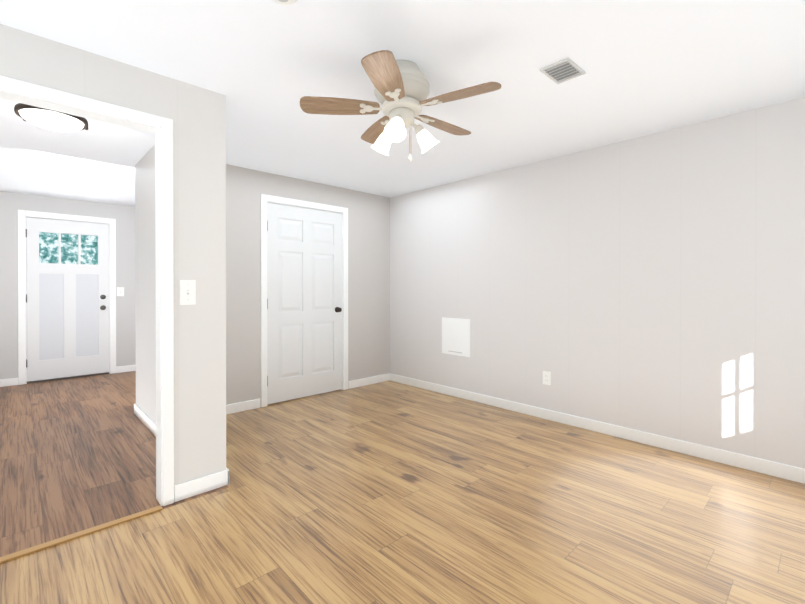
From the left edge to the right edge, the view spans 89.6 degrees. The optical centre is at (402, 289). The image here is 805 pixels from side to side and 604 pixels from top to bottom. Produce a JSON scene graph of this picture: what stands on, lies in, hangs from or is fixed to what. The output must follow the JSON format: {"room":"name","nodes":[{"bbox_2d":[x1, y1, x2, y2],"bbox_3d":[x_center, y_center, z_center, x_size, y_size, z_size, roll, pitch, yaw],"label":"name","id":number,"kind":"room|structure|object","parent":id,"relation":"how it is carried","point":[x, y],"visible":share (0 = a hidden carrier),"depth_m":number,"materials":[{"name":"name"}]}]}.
{"room":"empty living room","nodes":[
{"label":"empty living room","id":0,"kind":"room"},
{"bbox_2d":[0,191,135,378],"bbox_3d":[-3.657,-0.009,5.958,4.000,2.330,0.105,0,0,-43],"label":"wall","id":1,"kind":"structure","parent":0,"point":[11,204],"depth_m":5.15,"materials":[{"name":"paint"}]},
{"bbox_2d":[0,378,17,386],"bbox_3d":[-4.857,1.116,4.744,0.522,0.090,0.014,0,0,-43],"label":"baseboard","id":2,"kind":"structure","parent":1,"relation":"attached to","point":[11,381],"depth_m":4.86,"materials":[{"name":"white wood"}]},
{"bbox_2d":[18,210,115,384],"bbox_3d":[-4.347,0.094,5.294,0.981,2.128,0.125,0,0,-43],"label":"door frame","id":3,"kind":"structure","parent":1,"relation":"attached to","point":[22,315],"depth_m":5.07,"materials":[{"name":"white wood"}]},
{"bbox_2d":[26,217,108,381],"bbox_3d":[-4.317,0.122,5.255,0.834,2.021,0.104,0,0,-43],"label":"front door","id":4,"kind":"structure","parent":1,"relation":"in","point":[67,320],"depth_m":5.24,"materials":[{"name":"white wood"}]},
{"bbox_2d":[117,287,123,295],"bbox_3d":[-3.917,0.032,5.628,0.085,0.125,0.016,0,0,-43],"label":"light switch","id":5,"kind":"object","parent":1,"relation":"attached to","point":[120,291],"visible":1,"depth_m":5.63,"materials":[{"name":"white plastic"}]},
{"bbox_2d":[116,365,135,372],"bbox_3d":[-3.060,1.109,6.445,2.467,0.090,0.014,0,0,-43],"label":"baseboard","id":6,"kind":"structure","parent":1,"relation":"attached to","point":[119,369],"depth_m":5.67,"materials":[{"name":"white wood"}]},
{"bbox_2d":[0,24,207,485],"bbox_3d":[-1.661,0.007,1.926,1.355,2.330,0.105,0,0,-43],"label":"wall","id":7,"kind":"structure","parent":0,"point":[34,59],"depth_m":2.25,"materials":[{"name":"paint"}]},
{"bbox_2d":[0,75,173,505],"bbox_3d":[-1.675,0.123,1.913,1.035,2.100,0.141,0,0,-43],"label":"trim","id":8,"kind":"structure","parent":7,"relation":"attached to","point":[35,95],"depth_m":2.19,"materials":[{"name":"white wood"}]},
{"bbox_2d":[180,280,195,304],"bbox_3d":[-1.204,0.016,2.276,0.082,0.140,0.016,0,0,-43],"label":"light switch","id":9,"kind":"object","parent":7,"relation":"attached to","point":[187,292],"visible":1,"depth_m":2.27,"materials":[{"name":"white plastic"}]},
{"bbox_2d":[135,90,225,474],"bbox_3d":[-1.782,0.002,3.116,0.105,2.330,2.000,0,0,-43],"label":"wall","id":10,"kind":"structure","parent":0,"point":[145,288],"depth_m":2.40,"materials":[{"name":"paint"}]},
{"bbox_2d":[134,404,155,436],"bbox_3d":[-1.874,1.123,3.116,0.035,0.090,1.909,0,0,-43],"label":"baseboard","id":11,"kind":"structure","parent":10,"relation":"attached to","point":[146,420],"depth_m":3.46,"materials":[{"name":"white wood"}]},
{"bbox_2d":[210,467,228,486],"bbox_3d":[-1.521,1.123,2.931,0.014,0.090,1.394,0,0,-43],"label":"baseboard","id":12,"kind":"structure","parent":10,"relation":"attached to","point":[222,477],"depth_m":2.40,"materials":[{"name":"white wood"}]},
{"bbox_2d":[226,164,389,406],"bbox_3d":[-1.119,-0.003,4.339,2.540,2.330,0.105,0,0,-43],"label":"wall","id":13,"kind":"structure","parent":0,"point":[368,284],"depth_m":4.23,"materials":[{"name":"paint"}]},
{"bbox_2d":[226,398,259,414],"bbox_3d":[-1.687,1.120,3.725,0.784,0.090,0.014,0,0,-43],"label":"baseboard","id":14,"kind":"structure","parent":13,"relation":"attached to","point":[251,404],"depth_m":3.87,"materials":[{"name":"white wood"}]},
{"bbox_2d":[267,203,341,403],"bbox_3d":[-1.019,0.140,4.351,0.916,2.020,0.095,0,0,-43],"label":"closet door","id":15,"kind":"structure","parent":13,"relation":"in","point":[304,302],"depth_m":4.33,"materials":[{"name":"white wood"}]},
{"bbox_2d":[261,194,347,406],"bbox_3d":[-1.052,0.110,4.392,1.046,2.105,0.125,0,0,-43],"label":"trim","id":16,"kind":"structure","parent":13,"relation":"attached to","point":[266,199],"depth_m":4.21,"materials":[{"name":"white wood"}]},
{"bbox_2d":[348,373,389,388],"bbox_3d":[-0.408,1.115,4.935,0.614,0.090,0.014,0,0,-43],"label":"baseboard","id":17,"kind":"structure","parent":13,"relation":"attached to","point":[385,377],"depth_m":4.92,"materials":[{"name":"white wood"}]},
{"bbox_2d":[0,371,804,603],"bbox_3d":[-1.043,1.192,3.202,4.200,0.050,7.700,0,0,-43],"label":"floor","id":18,"kind":"structure","parent":0,"point":[389,492],"depth_m":2.13,"materials":[{"name":"brown wood"}]},
{"bbox_2d":[0,505,162,562],"bbox_3d":[-1.619,1.168,1.858,0.911,0.008,0.042,0,0,-43],"label":"threshold strip","id":19,"kind":"object","parent":18,"relation":"on","point":[69,537],"visible":1,"depth_m":1.92,"materials":[{"name":"brown wood"}]},
{"bbox_2d":[0,0,804,206],"bbox_3d":[-1.043,-1.203,3.192,4.200,0.080,7.700,0,0,-43],"label":"ceiling","id":20,"kind":"structure","parent":0,"point":[648,67],"depth_m":2.17,"materials":[{"name":"paint"}]},
{"bbox_2d":[14,103,88,131],"bbox_3d":[-2.222,-1.095,2.580,0.365,0.131,0.365,0,0,-43],"label":"light","id":21,"kind":"object","parent":20,"relation":"attached to","point":[49,119],"visible":0.85,"depth_m":2.51,"materials":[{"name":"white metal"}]},
{"bbox_2d":[273,0,296,4],"bbox_3d":[-0.461,-1.137,1.560,0.116,0.037,0.116,0,0,-43],"label":"smoke detector","id":22,"kind":"object","parent":20,"relation":"attached to","point":[286,2],"visible":0.98,"depth_m":1.59,"materials":[{"name":"white plastic"}]},
{"bbox_2d":[300,50,500,160],"bbox_3d":[0.026,-0.913,2.155,0.976,0.490,1.010,0,0,-43],"label":"fan","id":23,"kind":"object","parent":20,"relation":"hanging from","point":[401,90],"visible":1,"depth_m":2.05,"materials":[{"name":"brown wood"}]},
{"bbox_2d":[540,57,585,83],"bbox_3d":[0.849,-1.152,2.146,0.205,0.012,0.155,0,0,-43],"label":"ceiling vent","id":24,"kind":"object","parent":20,"relation":"in","point":[564,70],"visible":0.98,"depth_m":2.14,"materials":[{"name":"silver metal"}]},
{"bbox_2d":[390,97,804,468],"bbox_3d":[0.448,-0.004,4.608,0.105,2.330,7.700,0,0,-43],"label":"wall","id":25,"kind":"structure","parent":0,"point":[654,283],"depth_m":3.11,"materials":[{"name":"paint"}]},
{"bbox_2d":[442,317,469,356],"bbox_3d":[0.574,0.512,4.392,0.012,0.400,0.390,0,0,-43],"label":"access panel","id":26,"kind":"object","parent":25,"relation":"attached to","point":[455,336],"visible":1,"depth_m":4.38,"materials":[{"name":"white plastic"}]},
{"bbox_2d":[543,371,550,384],"bbox_3d":[1.293,0.795,3.635,0.008,0.120,0.076,0,0,-43],"label":"electrical outlet","id":27,"kind":"object","parent":25,"relation":"attached to","point":[546,377],"visible":1,"depth_m":3.63,"materials":[{"name":"white plastic"}]},
{"bbox_2d":[390,373,804,483],"bbox_3d":[1.408,1.121,3.511,0.014,0.090,4.580,0,0,-43],"label":"baseboard","id":28,"kind":"structure","parent":25,"relation":"attached to","point":[797,474],"depth_m":3.11,"materials":[{"name":"white wood"}]},
{"label":"outside","id":29,"kind":"structure","parent":0,"visible":0},
{"bbox_2d":[39,232,97,264],"bbox_3d":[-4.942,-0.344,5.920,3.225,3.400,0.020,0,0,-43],"label":"window","id":30,"kind":"structure","parent":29,"point":[48,247],"depth_m":5.94,"materials":[{"name":"teal glass"}]}
]}

